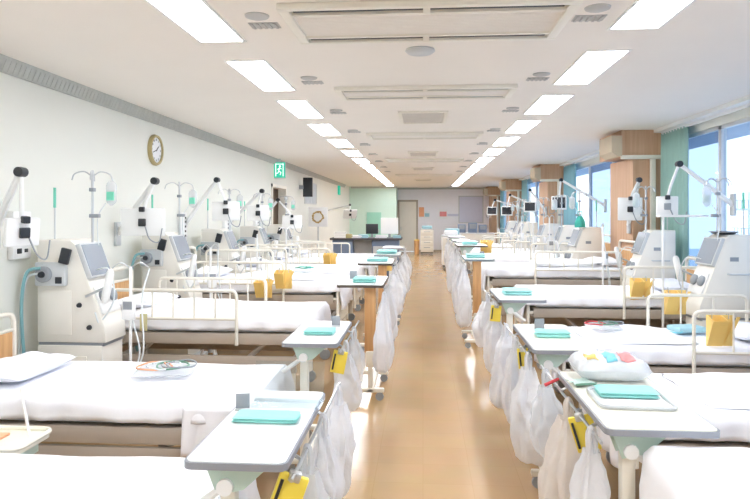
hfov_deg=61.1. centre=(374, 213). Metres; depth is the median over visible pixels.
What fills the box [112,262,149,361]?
stand
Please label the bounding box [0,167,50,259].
monitor arm
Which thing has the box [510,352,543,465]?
plastic bag
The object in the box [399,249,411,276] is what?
plastic bag
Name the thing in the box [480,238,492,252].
pouch
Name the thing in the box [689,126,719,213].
window
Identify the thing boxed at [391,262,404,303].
plastic bag
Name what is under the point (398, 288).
plastic bag
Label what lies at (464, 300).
plastic bag
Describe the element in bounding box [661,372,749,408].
folded blanket
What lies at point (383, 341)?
plastic bag
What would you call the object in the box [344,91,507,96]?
grille
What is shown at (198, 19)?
recessed light
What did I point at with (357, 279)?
folded towel
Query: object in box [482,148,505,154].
recessed light
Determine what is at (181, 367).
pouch
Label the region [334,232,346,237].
box
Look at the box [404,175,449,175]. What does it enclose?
grille
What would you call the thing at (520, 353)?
binder
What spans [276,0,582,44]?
air conditioner
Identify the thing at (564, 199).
monitor arm
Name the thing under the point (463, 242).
pad
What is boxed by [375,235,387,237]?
paper stack
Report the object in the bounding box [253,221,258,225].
panel
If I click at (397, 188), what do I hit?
trim
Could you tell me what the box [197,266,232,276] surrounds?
pillow
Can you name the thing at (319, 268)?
hospital bed
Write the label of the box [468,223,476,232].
equipment box
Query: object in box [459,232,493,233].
countertop
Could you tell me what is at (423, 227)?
linens
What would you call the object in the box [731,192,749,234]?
apartment building
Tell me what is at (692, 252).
ground
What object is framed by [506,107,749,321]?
wall
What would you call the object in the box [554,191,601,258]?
console
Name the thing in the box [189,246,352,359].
hospital bed
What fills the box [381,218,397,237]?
monitor
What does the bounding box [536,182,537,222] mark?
window
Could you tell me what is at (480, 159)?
recessed light
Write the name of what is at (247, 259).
pillow
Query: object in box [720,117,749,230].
window
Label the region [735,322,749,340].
pillow
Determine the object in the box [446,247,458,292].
plastic bag
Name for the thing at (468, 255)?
pad
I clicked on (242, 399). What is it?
stand
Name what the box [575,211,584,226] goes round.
pouch
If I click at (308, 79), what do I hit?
ceiling detector
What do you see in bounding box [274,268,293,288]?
pouch
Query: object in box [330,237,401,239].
countertop
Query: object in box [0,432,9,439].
pack
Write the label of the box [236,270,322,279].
folded blanket
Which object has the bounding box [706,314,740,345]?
pouch
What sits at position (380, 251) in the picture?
pad
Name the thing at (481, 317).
plastic bag
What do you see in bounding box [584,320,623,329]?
pouch
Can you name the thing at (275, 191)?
door
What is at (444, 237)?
table
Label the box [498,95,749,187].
trim
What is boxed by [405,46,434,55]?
ceiling speaker
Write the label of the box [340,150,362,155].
recessed light
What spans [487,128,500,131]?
ceiling detector
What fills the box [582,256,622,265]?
pillow
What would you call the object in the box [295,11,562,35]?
grille
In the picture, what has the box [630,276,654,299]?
pouch
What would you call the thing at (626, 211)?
monitor arm
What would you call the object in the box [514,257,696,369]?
hospital bed
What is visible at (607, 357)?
print
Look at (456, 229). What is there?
linens
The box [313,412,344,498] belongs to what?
plastic bag
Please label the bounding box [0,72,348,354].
wall
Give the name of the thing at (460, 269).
plastic bag
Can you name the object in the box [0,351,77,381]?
pillow
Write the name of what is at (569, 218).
window curtain
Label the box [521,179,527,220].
window curtain
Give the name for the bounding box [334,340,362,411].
plastic bag
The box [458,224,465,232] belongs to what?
equipment box
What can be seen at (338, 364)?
binder
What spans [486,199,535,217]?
monitor arm
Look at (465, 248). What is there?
table
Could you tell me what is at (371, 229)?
monitor
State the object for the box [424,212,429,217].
notice
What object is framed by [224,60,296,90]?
recessed light
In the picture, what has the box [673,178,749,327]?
machine
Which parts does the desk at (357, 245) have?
panel, panel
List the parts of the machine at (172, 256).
panel, panel, plate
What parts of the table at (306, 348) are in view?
post, hanging rail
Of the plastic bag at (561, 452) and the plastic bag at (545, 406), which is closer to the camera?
the plastic bag at (561, 452)
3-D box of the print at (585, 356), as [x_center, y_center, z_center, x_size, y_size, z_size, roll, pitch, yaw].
[1.038,0.687,3.056,0.055,0.024,0.088,0,0,4]
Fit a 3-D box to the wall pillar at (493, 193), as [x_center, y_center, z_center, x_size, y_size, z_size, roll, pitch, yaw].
[5.027,0.250,27.168,0.790,2.800,1.060,0,0,4]
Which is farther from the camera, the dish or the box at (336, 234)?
the box at (336, 234)
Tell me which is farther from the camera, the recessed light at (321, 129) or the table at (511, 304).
the recessed light at (321, 129)
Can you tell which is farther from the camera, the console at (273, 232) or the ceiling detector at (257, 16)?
the console at (273, 232)
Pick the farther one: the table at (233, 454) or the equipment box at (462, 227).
the equipment box at (462, 227)
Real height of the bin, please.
0.620 m
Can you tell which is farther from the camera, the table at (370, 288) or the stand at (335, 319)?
the table at (370, 288)
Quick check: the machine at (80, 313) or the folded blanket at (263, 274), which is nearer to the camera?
the machine at (80, 313)
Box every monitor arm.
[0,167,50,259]
[114,177,164,245]
[186,177,241,226]
[230,189,270,229]
[259,198,302,232]
[328,204,356,220]
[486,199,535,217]
[500,194,525,218]
[522,189,546,216]
[548,178,606,213]
[618,177,644,233]
[656,161,736,224]
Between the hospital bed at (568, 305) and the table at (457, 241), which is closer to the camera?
the hospital bed at (568, 305)
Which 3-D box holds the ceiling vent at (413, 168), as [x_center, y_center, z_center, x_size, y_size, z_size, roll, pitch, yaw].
[1.214,-1.140,16.054,0.560,0.020,0.900,0,0,4]
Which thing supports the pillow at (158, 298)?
on the hospital bed at (262, 325)
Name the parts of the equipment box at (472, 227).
panel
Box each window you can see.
[504,191,505,225]
[528,181,535,221]
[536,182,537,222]
[576,165,588,170]
[589,162,612,226]
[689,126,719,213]
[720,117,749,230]
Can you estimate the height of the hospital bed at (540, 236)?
1.258 m
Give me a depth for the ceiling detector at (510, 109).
6.88 m
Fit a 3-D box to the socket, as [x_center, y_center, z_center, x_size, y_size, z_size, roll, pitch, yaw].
[-2.679,0.168,4.831,0.010,0.264,0.130,0,0,4]
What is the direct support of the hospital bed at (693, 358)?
on the floor
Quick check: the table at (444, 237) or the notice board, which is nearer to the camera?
the table at (444, 237)
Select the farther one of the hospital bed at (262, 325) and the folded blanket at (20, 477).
the hospital bed at (262, 325)
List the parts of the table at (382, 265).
post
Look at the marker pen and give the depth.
3.19 m
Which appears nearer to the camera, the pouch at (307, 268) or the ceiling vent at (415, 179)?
the pouch at (307, 268)
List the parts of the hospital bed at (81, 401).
wood panel, headboard, mattress, bed frame, frame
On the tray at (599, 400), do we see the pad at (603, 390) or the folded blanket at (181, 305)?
the pad at (603, 390)
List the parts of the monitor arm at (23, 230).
arm, drop rod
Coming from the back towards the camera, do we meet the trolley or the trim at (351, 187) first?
the trim at (351, 187)
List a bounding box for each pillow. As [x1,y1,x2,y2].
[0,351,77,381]
[118,292,178,307]
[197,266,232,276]
[243,257,267,265]
[274,252,291,258]
[296,250,309,254]
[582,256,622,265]
[650,278,689,290]
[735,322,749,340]
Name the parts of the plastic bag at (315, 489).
handle, handle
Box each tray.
[0,425,51,453]
[586,387,677,410]
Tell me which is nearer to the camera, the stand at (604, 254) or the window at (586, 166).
the stand at (604, 254)
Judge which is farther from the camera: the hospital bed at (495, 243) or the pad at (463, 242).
the hospital bed at (495, 243)
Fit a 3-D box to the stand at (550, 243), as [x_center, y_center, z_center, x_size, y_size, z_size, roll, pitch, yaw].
[2.711,0.820,9.791,0.285,1.610,0.253,0,0,-19]
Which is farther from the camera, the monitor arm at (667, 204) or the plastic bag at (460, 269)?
the plastic bag at (460, 269)
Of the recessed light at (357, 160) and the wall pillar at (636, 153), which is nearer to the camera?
the wall pillar at (636, 153)
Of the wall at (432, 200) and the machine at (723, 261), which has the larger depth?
the wall at (432, 200)
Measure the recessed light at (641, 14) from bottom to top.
0.006 m
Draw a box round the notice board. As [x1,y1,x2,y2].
[458,196,482,222]
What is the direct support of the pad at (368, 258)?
on the table at (382, 265)
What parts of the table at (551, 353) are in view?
hanging rail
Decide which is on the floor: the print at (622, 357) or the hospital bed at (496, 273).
the hospital bed at (496, 273)
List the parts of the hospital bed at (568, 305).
foot panel, footboard, mattress, frame, bed frame, rail, headboard, wood panel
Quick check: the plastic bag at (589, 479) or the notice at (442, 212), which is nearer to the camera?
the plastic bag at (589, 479)
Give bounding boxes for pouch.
[130,359,196,376]
[253,277,273,297]
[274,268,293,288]
[290,266,314,271]
[323,252,336,263]
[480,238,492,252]
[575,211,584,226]
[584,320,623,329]
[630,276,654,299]
[664,287,690,314]
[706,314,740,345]
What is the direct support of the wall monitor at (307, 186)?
attached to the wall at (54, 135)
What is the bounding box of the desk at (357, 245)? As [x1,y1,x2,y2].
[330,237,401,275]
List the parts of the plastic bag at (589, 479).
handle, handle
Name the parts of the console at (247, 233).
panel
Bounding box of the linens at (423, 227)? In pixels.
[422,226,431,228]
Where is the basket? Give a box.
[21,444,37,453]
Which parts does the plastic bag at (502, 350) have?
handle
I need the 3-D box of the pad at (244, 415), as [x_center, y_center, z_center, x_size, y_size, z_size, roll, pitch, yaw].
[-0.420,0.787,2.469,0.250,0.024,0.110,0,0,4]
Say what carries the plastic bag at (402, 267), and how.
hanging from the table at (398, 254)
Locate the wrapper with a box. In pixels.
[566,377,596,385]
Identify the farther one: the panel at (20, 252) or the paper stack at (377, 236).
the paper stack at (377, 236)
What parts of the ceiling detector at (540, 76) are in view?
louvre plate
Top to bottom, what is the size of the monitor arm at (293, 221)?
0.645 m
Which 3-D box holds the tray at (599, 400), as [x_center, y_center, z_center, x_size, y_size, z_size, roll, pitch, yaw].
[1.093,0.791,2.725,0.314,0.016,0.294,0,0,7]
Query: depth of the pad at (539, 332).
4.09 m
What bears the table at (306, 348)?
on the floor
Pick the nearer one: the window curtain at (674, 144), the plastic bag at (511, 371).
the plastic bag at (511, 371)
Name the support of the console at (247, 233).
on the floor
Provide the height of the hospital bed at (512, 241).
1.208 m
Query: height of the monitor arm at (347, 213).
0.499 m
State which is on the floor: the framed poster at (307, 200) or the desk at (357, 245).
the desk at (357, 245)
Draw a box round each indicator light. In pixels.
[53,188,55,207]
[742,192,744,208]
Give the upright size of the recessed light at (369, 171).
0.006 m
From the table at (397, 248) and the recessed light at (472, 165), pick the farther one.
the recessed light at (472, 165)
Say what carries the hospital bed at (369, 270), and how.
on the floor
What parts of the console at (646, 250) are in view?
panel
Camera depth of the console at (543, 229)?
13.19 m
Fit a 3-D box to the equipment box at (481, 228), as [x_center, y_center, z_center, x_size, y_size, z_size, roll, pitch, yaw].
[4.313,0.589,25.458,0.300,0.320,0.308,0,0,4]
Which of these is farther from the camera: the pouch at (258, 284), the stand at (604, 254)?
the stand at (604, 254)
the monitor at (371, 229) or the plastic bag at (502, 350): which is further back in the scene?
the monitor at (371, 229)
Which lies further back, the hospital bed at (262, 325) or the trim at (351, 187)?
the trim at (351, 187)
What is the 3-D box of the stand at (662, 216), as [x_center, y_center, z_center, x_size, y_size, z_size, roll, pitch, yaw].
[3.122,0.829,6.553,0.570,1.641,0.276,0,0,4]
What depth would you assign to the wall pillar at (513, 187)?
20.91 m
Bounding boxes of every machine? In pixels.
[18,170,125,360]
[131,182,207,354]
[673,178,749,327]
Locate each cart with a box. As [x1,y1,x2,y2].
[420,228,433,253]
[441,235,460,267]
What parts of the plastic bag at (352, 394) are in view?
handle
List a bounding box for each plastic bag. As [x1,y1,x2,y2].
[299,443,330,498]
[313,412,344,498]
[322,384,355,497]
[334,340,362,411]
[349,326,364,383]
[372,291,394,372]
[378,283,397,338]
[384,266,405,314]
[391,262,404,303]
[398,256,410,292]
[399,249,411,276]
[444,238,449,266]
[446,243,453,272]
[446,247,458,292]
[451,260,464,312]
[452,257,461,287]
[456,263,471,326]
[472,292,491,347]
[483,300,502,372]
[489,323,511,408]
[501,336,519,423]
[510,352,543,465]
[530,368,562,457]
[538,396,580,498]
[569,425,610,498]
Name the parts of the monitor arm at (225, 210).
arm, drop rod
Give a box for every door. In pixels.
[367,212,380,236]
[399,202,415,250]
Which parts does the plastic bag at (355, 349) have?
handle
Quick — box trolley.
[0,388,51,453]
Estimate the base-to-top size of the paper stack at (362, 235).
0.088 m
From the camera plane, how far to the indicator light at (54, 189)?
5.06 m
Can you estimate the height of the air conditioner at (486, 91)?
0.035 m
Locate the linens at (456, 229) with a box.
[445,228,458,233]
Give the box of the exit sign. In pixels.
[274,159,285,177]
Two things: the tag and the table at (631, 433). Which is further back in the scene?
the tag
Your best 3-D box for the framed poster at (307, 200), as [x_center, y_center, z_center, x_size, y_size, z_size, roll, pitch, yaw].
[-1.767,-0.570,17.483,0.020,0.600,1.800,0,0,4]
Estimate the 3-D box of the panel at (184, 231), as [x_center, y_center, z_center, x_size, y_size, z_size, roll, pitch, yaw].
[-2.456,0.160,8.108,0.060,0.360,0.220,0,0,4]
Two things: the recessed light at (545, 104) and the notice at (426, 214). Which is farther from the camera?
the notice at (426, 214)
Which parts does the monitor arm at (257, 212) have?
arm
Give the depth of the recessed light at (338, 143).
10.32 m
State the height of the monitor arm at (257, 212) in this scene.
0.661 m
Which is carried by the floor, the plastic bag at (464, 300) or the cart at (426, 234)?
the cart at (426, 234)
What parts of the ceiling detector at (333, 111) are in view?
louvre plate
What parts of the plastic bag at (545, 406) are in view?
handle, handle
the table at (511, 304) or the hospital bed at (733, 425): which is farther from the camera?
the table at (511, 304)
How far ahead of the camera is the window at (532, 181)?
19.19 m
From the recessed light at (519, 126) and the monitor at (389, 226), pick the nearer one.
the recessed light at (519, 126)
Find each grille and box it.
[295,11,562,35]
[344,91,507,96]
[372,135,476,137]
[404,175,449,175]
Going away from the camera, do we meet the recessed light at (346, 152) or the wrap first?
the wrap
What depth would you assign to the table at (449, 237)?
15.16 m
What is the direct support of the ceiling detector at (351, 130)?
attached to the ceiling
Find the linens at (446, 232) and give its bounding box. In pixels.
[444,230,457,234]
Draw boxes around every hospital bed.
[0,312,294,457]
[0,453,259,498]
[110,265,331,390]
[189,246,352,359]
[239,244,365,320]
[271,241,374,310]
[298,241,377,294]
[459,233,517,268]
[466,234,512,273]
[468,235,531,270]
[476,235,553,294]
[481,239,634,321]
[482,234,609,315]
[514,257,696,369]
[534,293,749,412]
[582,373,749,468]
[639,446,749,498]
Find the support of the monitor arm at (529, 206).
attached to the wall pillar at (549, 175)
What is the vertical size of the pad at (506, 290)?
0.051 m
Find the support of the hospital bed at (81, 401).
on the floor
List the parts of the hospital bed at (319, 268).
rail, rail, frame, leg, footboard, foot panel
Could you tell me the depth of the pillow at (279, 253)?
11.06 m
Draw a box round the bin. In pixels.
[414,239,418,253]
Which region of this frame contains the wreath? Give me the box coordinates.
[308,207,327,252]
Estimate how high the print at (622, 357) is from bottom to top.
0.037 m
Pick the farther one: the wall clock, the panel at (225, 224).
the panel at (225, 224)
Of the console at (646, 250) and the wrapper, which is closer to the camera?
the wrapper
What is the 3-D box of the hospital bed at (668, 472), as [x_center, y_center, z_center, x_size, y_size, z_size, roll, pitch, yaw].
[1.959,1.077,1.855,2.098,1.143,1.015,0,0,4]
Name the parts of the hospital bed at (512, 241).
rail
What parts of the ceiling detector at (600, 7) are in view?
louvre plate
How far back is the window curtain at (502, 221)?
26.14 m
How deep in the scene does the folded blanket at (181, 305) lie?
5.64 m
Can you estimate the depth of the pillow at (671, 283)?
6.81 m
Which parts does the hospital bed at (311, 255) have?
rail, rail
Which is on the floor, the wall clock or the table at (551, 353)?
the table at (551, 353)
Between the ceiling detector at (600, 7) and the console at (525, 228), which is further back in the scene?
the console at (525, 228)
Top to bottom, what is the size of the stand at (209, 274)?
1.310 m
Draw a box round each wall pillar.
[483,187,499,242]
[499,179,521,222]
[530,164,563,225]
[599,130,660,258]
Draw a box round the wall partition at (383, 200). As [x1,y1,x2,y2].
[349,187,397,236]
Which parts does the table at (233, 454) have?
post, hanging rail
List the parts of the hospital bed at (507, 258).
rail, wood panel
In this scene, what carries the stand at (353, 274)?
on the table at (370, 288)
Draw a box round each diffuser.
[328,140,352,146]
[343,151,361,155]
[353,159,368,162]
[361,165,373,167]
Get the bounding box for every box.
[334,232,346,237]
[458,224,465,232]
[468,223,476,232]
[478,225,486,232]
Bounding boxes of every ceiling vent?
[398,111,447,123]
[408,151,437,156]
[412,167,433,170]
[415,179,431,180]
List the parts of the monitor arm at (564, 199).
arm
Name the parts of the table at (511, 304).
post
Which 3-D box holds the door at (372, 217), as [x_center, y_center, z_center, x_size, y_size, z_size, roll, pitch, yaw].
[-0.042,0.785,26.637,0.600,1.710,0.085,0,0,4]
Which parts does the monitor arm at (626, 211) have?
drop rod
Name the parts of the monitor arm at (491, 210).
arm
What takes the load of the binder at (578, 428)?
attached to the table at (631, 433)
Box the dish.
[709,231,738,234]
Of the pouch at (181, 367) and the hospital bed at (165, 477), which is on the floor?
the hospital bed at (165, 477)
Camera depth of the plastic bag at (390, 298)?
6.04 m
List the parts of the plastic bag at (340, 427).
handle, handle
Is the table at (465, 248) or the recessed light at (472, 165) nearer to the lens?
the table at (465, 248)
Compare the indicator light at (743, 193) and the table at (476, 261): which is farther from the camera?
the table at (476, 261)
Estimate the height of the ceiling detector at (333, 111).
0.018 m
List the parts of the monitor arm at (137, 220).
arm, drop rod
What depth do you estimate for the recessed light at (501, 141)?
10.04 m
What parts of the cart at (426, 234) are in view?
drawer, drawer, drawer, drawer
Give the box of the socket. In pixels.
[17,248,27,253]
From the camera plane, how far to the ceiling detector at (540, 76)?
5.27 m
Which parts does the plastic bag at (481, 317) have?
handle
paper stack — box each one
[359,234,368,237]
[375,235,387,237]
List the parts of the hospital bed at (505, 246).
rail, rail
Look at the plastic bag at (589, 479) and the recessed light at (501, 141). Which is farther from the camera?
the recessed light at (501, 141)
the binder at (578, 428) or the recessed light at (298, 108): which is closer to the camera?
the binder at (578, 428)
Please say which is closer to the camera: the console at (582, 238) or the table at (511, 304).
the table at (511, 304)
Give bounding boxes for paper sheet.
[603,399,668,406]
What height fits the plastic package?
0.135 m
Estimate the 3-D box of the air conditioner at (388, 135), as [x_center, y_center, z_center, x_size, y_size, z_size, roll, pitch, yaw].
[0.717,-1.133,9.222,1.640,0.035,0.620,0,0,4]
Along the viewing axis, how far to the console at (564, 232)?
11.40 m
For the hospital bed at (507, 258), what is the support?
on the floor
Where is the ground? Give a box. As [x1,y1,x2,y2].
[689,249,699,265]
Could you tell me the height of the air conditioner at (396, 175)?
0.035 m
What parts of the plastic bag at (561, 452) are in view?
handle, handle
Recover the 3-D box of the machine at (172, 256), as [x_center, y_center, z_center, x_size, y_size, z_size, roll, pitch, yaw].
[-2.198,0.648,6.831,0.730,1.996,0.501,0,0,7]
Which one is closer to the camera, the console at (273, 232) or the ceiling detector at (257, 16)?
the ceiling detector at (257, 16)
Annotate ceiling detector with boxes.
[244,12,280,28]
[300,76,323,84]
[330,109,346,113]
[347,129,360,132]
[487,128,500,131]
[502,107,518,111]
[526,72,549,80]
[571,3,610,21]
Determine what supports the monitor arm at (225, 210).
attached to the wall at (54, 135)
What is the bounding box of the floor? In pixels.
[40,251,641,498]
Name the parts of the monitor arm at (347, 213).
arm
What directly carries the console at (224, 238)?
on the floor
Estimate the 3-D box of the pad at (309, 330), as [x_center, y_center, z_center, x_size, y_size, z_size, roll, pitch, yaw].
[-0.370,0.784,4.260,0.200,0.030,0.160,0,0,4]
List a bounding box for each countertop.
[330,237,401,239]
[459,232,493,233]
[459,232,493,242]
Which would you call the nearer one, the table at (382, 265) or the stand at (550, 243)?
the table at (382, 265)
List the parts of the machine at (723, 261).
panel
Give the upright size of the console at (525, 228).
1.996 m
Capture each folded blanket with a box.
[0,457,148,498]
[136,298,252,313]
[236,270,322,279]
[527,258,601,266]
[569,324,698,343]
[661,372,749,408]
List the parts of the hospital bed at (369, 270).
rail, rail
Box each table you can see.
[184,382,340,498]
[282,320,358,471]
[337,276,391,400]
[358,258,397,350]
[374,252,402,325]
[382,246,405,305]
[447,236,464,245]
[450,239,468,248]
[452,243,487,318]
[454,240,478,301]
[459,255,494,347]
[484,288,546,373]
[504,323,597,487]
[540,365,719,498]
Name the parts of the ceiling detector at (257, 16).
louvre plate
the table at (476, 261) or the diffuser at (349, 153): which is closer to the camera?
the table at (476, 261)
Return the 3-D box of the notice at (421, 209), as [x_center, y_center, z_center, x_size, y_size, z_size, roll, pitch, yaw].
[2.044,-0.088,27.918,0.220,0.420,0.013,0,0,4]
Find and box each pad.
[231,409,300,423]
[303,327,335,334]
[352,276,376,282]
[366,257,388,260]
[376,249,396,253]
[461,241,477,244]
[466,253,484,257]
[501,287,532,294]
[534,328,570,337]
[593,384,660,398]
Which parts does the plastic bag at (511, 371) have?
handle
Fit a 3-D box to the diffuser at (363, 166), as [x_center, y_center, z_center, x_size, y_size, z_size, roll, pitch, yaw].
[-0.171,-1.147,15.382,0.280,0.003,1.130,0,0,4]
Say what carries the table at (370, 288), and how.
on the floor
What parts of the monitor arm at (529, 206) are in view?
arm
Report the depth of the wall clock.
7.29 m
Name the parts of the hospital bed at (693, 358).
footboard, bed frame, rail, mattress, rail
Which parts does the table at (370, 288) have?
post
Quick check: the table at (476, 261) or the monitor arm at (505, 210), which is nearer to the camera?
the table at (476, 261)
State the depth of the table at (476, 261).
7.77 m
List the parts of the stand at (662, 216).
support post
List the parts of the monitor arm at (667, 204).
drop rod, arm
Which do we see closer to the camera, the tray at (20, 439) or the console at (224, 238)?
the tray at (20, 439)
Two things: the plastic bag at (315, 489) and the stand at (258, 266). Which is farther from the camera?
the stand at (258, 266)
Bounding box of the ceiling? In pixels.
[0,0,749,187]
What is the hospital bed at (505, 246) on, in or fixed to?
on the floor
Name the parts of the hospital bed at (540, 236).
rail, rail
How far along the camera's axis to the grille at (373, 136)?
9.25 m
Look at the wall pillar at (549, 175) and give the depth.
14.68 m
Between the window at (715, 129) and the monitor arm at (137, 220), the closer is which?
the monitor arm at (137, 220)
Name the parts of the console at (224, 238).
panel, panel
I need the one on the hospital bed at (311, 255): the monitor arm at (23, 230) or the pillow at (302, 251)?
the pillow at (302, 251)
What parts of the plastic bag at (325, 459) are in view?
handle, handle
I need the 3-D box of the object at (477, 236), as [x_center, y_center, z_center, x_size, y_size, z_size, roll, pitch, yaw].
[3.815,1.200,25.500,1.900,0.900,0.660,0,0,4]
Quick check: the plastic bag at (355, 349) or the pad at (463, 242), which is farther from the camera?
the pad at (463, 242)
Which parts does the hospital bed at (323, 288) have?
headboard, rail, rail, mattress, bed frame, frame, footboard, foot panel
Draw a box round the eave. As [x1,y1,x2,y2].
[530,122,749,187]
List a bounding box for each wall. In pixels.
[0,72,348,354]
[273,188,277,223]
[398,189,488,249]
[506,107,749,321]
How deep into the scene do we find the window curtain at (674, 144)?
8.07 m
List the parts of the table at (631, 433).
hanging rail, post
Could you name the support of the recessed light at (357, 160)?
in the ceiling
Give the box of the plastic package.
[567,348,652,380]
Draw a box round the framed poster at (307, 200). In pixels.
[304,183,316,204]
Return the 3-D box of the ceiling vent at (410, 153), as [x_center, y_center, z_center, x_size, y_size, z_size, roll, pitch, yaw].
[0.912,-1.140,12.066,0.560,0.020,0.900,0,0,4]
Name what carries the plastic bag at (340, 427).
hanging from the table at (233, 454)
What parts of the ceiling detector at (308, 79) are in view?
louvre plate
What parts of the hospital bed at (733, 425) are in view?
footboard, bed frame, mattress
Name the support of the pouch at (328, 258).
attached to the hospital bed at (369, 270)
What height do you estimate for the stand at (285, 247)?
1.410 m
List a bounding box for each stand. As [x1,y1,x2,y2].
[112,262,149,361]
[200,244,221,354]
[235,393,250,410]
[256,234,261,270]
[279,227,293,263]
[331,316,340,325]
[350,271,356,278]
[514,215,525,250]
[526,215,538,253]
[534,319,543,328]
[544,215,556,257]
[601,223,610,284]
[656,215,708,327]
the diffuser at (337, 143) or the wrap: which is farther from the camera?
the diffuser at (337, 143)
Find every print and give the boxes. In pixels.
[583,354,598,359]
[602,351,617,362]
[616,352,636,362]
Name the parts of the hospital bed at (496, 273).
foot panel, footboard, frame, bed frame, mattress, rail, wood panel, headboard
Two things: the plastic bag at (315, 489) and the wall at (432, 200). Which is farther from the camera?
the wall at (432, 200)
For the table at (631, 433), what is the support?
on the floor
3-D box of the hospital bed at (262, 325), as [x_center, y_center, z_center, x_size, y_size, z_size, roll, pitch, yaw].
[-1.472,1.080,5.888,2.083,1.138,1.030,0,0,4]
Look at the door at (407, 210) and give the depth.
28.00 m
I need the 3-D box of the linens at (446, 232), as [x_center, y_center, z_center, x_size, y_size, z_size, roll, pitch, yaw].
[2.325,0.579,19.480,0.400,0.140,0.400,0,0,4]
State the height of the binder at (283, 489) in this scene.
0.192 m
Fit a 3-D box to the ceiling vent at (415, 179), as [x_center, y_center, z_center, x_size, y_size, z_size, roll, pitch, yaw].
[1.621,-1.140,21.439,0.560,0.020,0.900,0,0,4]
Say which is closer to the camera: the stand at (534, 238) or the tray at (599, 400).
the tray at (599, 400)
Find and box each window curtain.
[500,190,504,242]
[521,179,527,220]
[563,163,576,224]
[660,126,688,280]
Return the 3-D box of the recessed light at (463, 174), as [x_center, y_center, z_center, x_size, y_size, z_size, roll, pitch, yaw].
[2.697,-1.147,18.434,0.320,0.006,1.170,0,0,4]
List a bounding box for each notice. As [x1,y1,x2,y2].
[419,207,423,216]
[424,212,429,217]
[439,209,446,218]
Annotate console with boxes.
[196,188,246,273]
[237,193,277,260]
[267,196,298,257]
[497,202,518,242]
[505,201,528,244]
[509,199,537,247]
[526,197,559,250]
[543,195,577,253]
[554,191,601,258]
[614,186,674,285]
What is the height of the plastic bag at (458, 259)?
0.719 m
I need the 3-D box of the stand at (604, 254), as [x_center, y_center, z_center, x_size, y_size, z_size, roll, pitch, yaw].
[2.850,0.870,7.840,0.253,1.510,0.285,0,0,37]
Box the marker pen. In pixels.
[544,378,558,386]
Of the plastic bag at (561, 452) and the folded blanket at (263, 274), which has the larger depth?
the folded blanket at (263, 274)
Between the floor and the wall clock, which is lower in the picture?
the floor
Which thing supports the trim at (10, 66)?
attached to the wall at (54, 135)
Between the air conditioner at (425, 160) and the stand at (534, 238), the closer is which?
the stand at (534, 238)
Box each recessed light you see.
[144,0,246,42]
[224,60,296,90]
[276,100,324,117]
[306,124,341,135]
[326,139,354,147]
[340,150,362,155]
[351,158,369,162]
[360,165,375,168]
[366,170,380,172]
[461,173,474,175]
[465,169,479,171]
[469,164,485,167]
[475,157,494,161]
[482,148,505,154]
[491,137,520,145]
[504,120,541,132]
[522,95,574,114]
[552,49,632,84]
[607,0,695,29]
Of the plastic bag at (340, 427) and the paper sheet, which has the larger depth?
the plastic bag at (340, 427)
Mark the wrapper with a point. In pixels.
(582, 381)
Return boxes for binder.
[270,469,308,498]
[330,348,347,373]
[490,304,501,321]
[517,346,527,368]
[568,412,601,452]
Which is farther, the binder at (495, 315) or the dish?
the dish
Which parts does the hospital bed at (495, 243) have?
rail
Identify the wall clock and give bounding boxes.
[147,134,163,165]
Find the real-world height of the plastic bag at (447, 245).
0.730 m
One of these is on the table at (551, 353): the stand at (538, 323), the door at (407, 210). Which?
the stand at (538, 323)
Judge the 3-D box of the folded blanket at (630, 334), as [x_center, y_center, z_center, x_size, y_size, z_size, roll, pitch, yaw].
[2.165,1.002,5.409,0.854,0.061,0.736,0,0,1]
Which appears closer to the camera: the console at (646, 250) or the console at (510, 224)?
the console at (646, 250)
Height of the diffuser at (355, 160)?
0.003 m
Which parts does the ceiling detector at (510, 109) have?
louvre plate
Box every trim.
[0,54,345,186]
[271,184,286,223]
[351,187,396,187]
[397,188,484,189]
[398,200,417,238]
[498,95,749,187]
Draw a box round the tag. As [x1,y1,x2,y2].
[140,314,146,330]
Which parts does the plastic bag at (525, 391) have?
handle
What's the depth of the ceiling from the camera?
5.27 m
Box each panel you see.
[7,211,30,259]
[177,212,186,239]
[222,221,228,229]
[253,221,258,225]
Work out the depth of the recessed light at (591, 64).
4.93 m
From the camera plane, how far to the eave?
10.30 m
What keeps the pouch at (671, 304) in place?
hanging from the hospital bed at (693, 358)
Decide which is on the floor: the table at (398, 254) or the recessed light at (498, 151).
the table at (398, 254)
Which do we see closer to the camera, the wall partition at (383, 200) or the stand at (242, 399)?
the stand at (242, 399)
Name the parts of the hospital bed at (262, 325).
wood panel, headboard, rail, bed frame, frame, mattress, rail, leg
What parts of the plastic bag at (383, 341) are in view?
handle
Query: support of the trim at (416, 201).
attached to the wall at (432, 200)
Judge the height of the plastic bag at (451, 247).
0.731 m
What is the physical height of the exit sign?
0.405 m
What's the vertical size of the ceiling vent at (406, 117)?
0.020 m
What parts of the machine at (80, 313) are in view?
pump knob, indicator rod, panel, cabinet door, filter arm, panel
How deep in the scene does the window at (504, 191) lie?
26.63 m
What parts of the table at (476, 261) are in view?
post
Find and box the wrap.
[667,324,705,333]
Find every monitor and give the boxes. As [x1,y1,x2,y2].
[299,178,312,196]
[366,224,377,237]
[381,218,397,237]
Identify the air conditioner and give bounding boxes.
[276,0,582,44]
[334,84,517,100]
[366,132,482,139]
[384,158,463,162]
[395,174,451,176]
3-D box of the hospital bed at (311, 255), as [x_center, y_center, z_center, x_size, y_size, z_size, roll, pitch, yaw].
[-0.922,1.070,13.167,2.083,1.158,1.030,0,0,4]
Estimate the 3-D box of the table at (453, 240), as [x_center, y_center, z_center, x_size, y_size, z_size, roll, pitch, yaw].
[1.844,1.099,13.780,0.399,1.099,1.160,0,0,4]
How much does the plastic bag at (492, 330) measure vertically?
0.667 m

